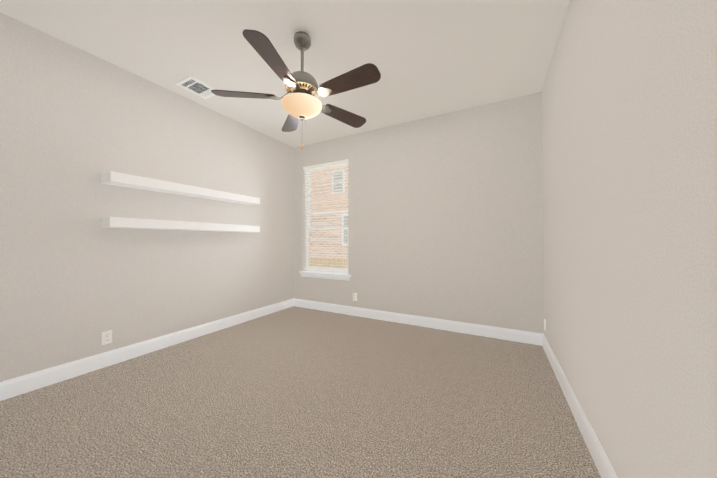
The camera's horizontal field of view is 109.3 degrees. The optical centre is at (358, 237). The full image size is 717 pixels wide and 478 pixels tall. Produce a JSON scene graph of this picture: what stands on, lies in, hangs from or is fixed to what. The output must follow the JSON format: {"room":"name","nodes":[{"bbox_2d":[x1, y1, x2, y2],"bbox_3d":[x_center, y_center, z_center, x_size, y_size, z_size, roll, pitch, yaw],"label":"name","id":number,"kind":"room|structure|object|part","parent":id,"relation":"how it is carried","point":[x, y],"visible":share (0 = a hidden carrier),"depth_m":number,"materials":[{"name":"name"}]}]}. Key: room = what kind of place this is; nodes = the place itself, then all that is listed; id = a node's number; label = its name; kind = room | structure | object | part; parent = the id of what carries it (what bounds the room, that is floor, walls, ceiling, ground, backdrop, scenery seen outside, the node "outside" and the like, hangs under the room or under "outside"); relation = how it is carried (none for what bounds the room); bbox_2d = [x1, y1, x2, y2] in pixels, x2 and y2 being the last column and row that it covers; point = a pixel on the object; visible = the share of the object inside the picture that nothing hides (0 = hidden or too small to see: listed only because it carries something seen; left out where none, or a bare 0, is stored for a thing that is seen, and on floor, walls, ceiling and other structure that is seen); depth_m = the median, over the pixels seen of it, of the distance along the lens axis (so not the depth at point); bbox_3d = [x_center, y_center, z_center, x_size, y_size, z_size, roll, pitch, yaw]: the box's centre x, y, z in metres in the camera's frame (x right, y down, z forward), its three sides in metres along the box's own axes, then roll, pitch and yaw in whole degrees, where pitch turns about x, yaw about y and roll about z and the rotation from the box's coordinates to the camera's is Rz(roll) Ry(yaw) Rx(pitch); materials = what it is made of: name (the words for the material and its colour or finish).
{"room":"empty bedroom","nodes":[
{"label":"empty bedroom","id":0,"kind":"room"},
{"bbox_2d":[0,12,293,381],"bbox_3d":[-2.195,-0.217,2.572,0.150,2.740,4.560,0,-1,28],"label":"wall","id":1,"kind":"structure","parent":0,"point":[76,280],"depth_m":2.33,"materials":[{"name":"paint"}]},
{"bbox_2d":[102,330,111,344],"bbox_3d":[-2.255,0.894,2.283,0.007,0.115,0.070,0,-1,28],"label":"outlet","id":2,"kind":"object","parent":1,"relation":"attached to","point":[106,337],"visible":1,"depth_m":2.28,"materials":[{"name":"white plastic"}]},
{"bbox_2d":[0,299,291,400],"bbox_3d":[-2.123,1.088,2.518,0.015,0.127,4.260,0,-1,28],"label":"baseboard","id":3,"kind":"structure","parent":1,"relation":"attached to","point":[13,387],"depth_m":2.34,"materials":[{"name":"white wood"}]},
{"bbox_2d":[100,217,259,231],"bbox_3d":[-1.825,-0.128,2.890,0.200,0.086,1.561,0,-1,28],"label":"shelf","id":4,"kind":"object","parent":1,"relation":"attached to","point":[119,222],"visible":1,"depth_m":2.56,"materials":[{"name":"white wood"}]},
{"bbox_2d":[101,171,259,204],"bbox_3d":[-1.825,-0.517,2.895,0.200,0.086,1.561,0,-1,28],"label":"shelf","id":5,"kind":"object","parent":1,"relation":"attached to","point":[126,180],"visible":1,"depth_m":2.58,"materials":[{"name":"white wood"}]},
{"bbox_2d":[0,0,569,147],"bbox_3d":[-0.577,-1.658,1.719,3.825,0.120,4.560,0,-1,28],"label":"ceiling","id":6,"kind":"structure","parent":0,"point":[429,58],"depth_m":2.12,"materials":[{"name":"paint"}]},
{"bbox_2d":[176,76,215,98],"bbox_3d":[-1.692,-1.582,2.691,0.260,0.009,0.307,0,-1,28],"label":"ceiling vent","id":7,"kind":"object","parent":6,"relation":"in","point":[195,86],"visible":0.96,"depth_m":2.67,"materials":[{"name":"white metal"}]},
{"bbox_2d":[211,29,380,148],"bbox_3d":[-0.404,-1.146,1.992,1.239,0.896,1.288,0,-1,28],"label":"fan","id":8,"kind":"object","parent":6,"relation":"hanging from","point":[301,101],"visible":1,"depth_m":1.91,"materials":[{"name":"brown wood"}]},
{"bbox_3d":[-0.879,-1.106,1.968,0.466,0.006,0.156,0,13,-7],"label":"blade","id":9,"kind":"part","parent":8,"relation":"part of","materials":[{"name":"brown wood"}]},
{"bbox_3d":[-0.533,-1.110,1.591,0.156,0.006,0.466,14,2,11],"label":"blade","id":10,"kind":"part","parent":8,"relation":"part of","materials":[{"name":"brown wood"}]},
{"bbox_3d":[-0.627,-1.100,2.414,0.156,0.006,0.466,-15,6,-24],"label":"blade","id":11,"kind":"part","parent":8,"relation":"part of","materials":[{"name":"brown wood"}]},
{"bbox_3d":[-0.446,-1.010,2.017,0.316,0.108,0.316,0,-1,28],"label":"lamp shade","id":12,"kind":"part","parent":8,"relation":"part of","materials":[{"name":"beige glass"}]},
{"bbox_2d":[286,81,317,96],"bbox_3d":[-0.446,-1.151,2.018,0.252,0.022,0.252,0,-1,28],"label":"vent","id":13,"kind":"object","parent":8,"relation":"attached to","point":[309,87],"depth_m":1.95,"materials":[{"name":"metal"}]},
{"bbox_3d":[-0.125,-1.102,2.312,0.466,0.006,0.156,1,-15,-43],"label":"blade","id":14,"kind":"part","parent":8,"relation":"part of","materials":[{"name":"brown wood"}]},
{"bbox_3d":[-0.067,-1.108,1.803,0.466,0.006,0.156,0,-15,29],"label":"blade","id":15,"kind":"part","parent":8,"relation":"part of","materials":[{"name":"brown wood"}]},
{"bbox_2d":[0,306,600,477],"bbox_3d":[-0.577,1.202,1.685,3.825,0.120,4.560,0,-1,28],"label":"floor","id":16,"kind":"structure","parent":0,"point":[295,392],"depth_m":1.67,"materials":[{"name":"carpet"}]},
{"bbox_2d":[294,92,543,333],"bbox_3d":[0.467,-0.205,3.644,3.525,2.740,0.150,0,-1,28],"label":"wall","id":17,"kind":"structure","parent":0,"point":[445,216],"depth_m":3.22,"materials":[{"name":"paint"}]},
{"bbox_2d":[299,271,350,280],"bbox_3d":[-0.543,0.611,4.121,0.995,0.088,0.120,0,-1,28],"label":"window sill","id":18,"kind":"structure","parent":17,"relation":"attached to","point":[327,275],"depth_m":4.07,"materials":[{"name":"white wood"}]},
{"bbox_2d":[306,164,347,273],"bbox_3d":[-0.500,-0.321,4.212,0.905,1.785,0.069,0,-1,28],"label":"window","id":19,"kind":"structure","parent":17,"relation":"in","point":[330,267],"depth_m":4.27,"materials":[{"name":"white plastic"}]},
{"bbox_2d":[303,159,347,272],"bbox_3d":[-0.536,-0.336,4.143,0.889,1.753,0.072,0,-1,28],"label":"window blinds","id":20,"kind":"object","parent":19,"relation":"attached to","point":[325,165],"visible":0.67,"depth_m":4.14,"materials":[{"name":"white plastic"}]},
{"bbox_2d":[353,293,356,300],"bbox_3d":[-0.056,0.889,3.824,0.070,0.115,0.007,0,-1,28],"label":"outlet","id":21,"kind":"object","parent":17,"relation":"attached to","point":[354,296],"visible":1,"depth_m":3.82,"materials":[{"name":"white plastic"}]},
{"bbox_2d":[292,298,542,345],"bbox_3d":[0.441,1.100,3.548,3.495,0.127,0.015,0,-1,28],"label":"baseboard","id":22,"kind":"structure","parent":17,"relation":"attached to","point":[534,338],"depth_m":3.27,"materials":[{"name":"white wood"}]},
{"bbox_2d":[542,0,716,477],"bbox_3d":[1.041,-0.238,0.832,0.150,2.740,4.560,0,-1,28],"label":"wall","id":23,"kind":"structure","parent":0,"point":[629,146],"depth_m":0.92,"materials":[{"name":"paint"}]},
{"bbox_2d":[542,334,617,477],"bbox_3d":[0.965,1.069,0.849,0.015,0.127,4.245,0,-1,28],"label":"baseboard","id":24,"kind":"structure","parent":23,"relation":"attached to","point":[605,468],"depth_m":1.47,"materials":[{"name":"white wood"}]},
{"label":"outside","id":25,"kind":"structure","parent":0,"visible":0},
{"bbox_3d":[-2.789,1.860,7.483,16.000,0.100,3.530,0,-1,28],"label":"ground","id":26,"kind":"structure","parent":25,"visible":0},
{"bbox_2d":[310,213,347,258],"bbox_3d":[-2.033,0.516,8.904,16.000,2.620,0.340,0,-1,28],"label":"brick","id":27,"kind":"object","parent":26,"relation":"on","point":[336,238],"depth_m":8.16,"materials":[{"name":"beige brick"}]},
{"bbox_2d":[311,166,347,212],"bbox_3d":[-2.024,-3.533,8.969,16.000,5.480,0.300,0,-1,28],"label":"siding","id":28,"kind":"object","parent":27,"relation":"on","point":[328,205],"depth_m":8.25,"materials":[{"name":"beige brick"}]},
{"bbox_2d":[311,170,347,244],"bbox_3d":[-2.112,-0.944,8.773,16.000,2.377,0.075,0,-1,28],"label":"windows","id":29,"kind":"structure","parent":28,"relation":"attached to","point":[345,220],"depth_m":7.94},
{"bbox_2d":[310,258,347,267],"bbox_3d":[-2.798,1.170,7.474,16.000,1.280,0.030,0,-1,28],"label":"fence","id":30,"kind":"object","parent":26,"relation":"on","point":[329,262],"depth_m":6.36,"materials":[{"name":"beige wood"}]}
]}

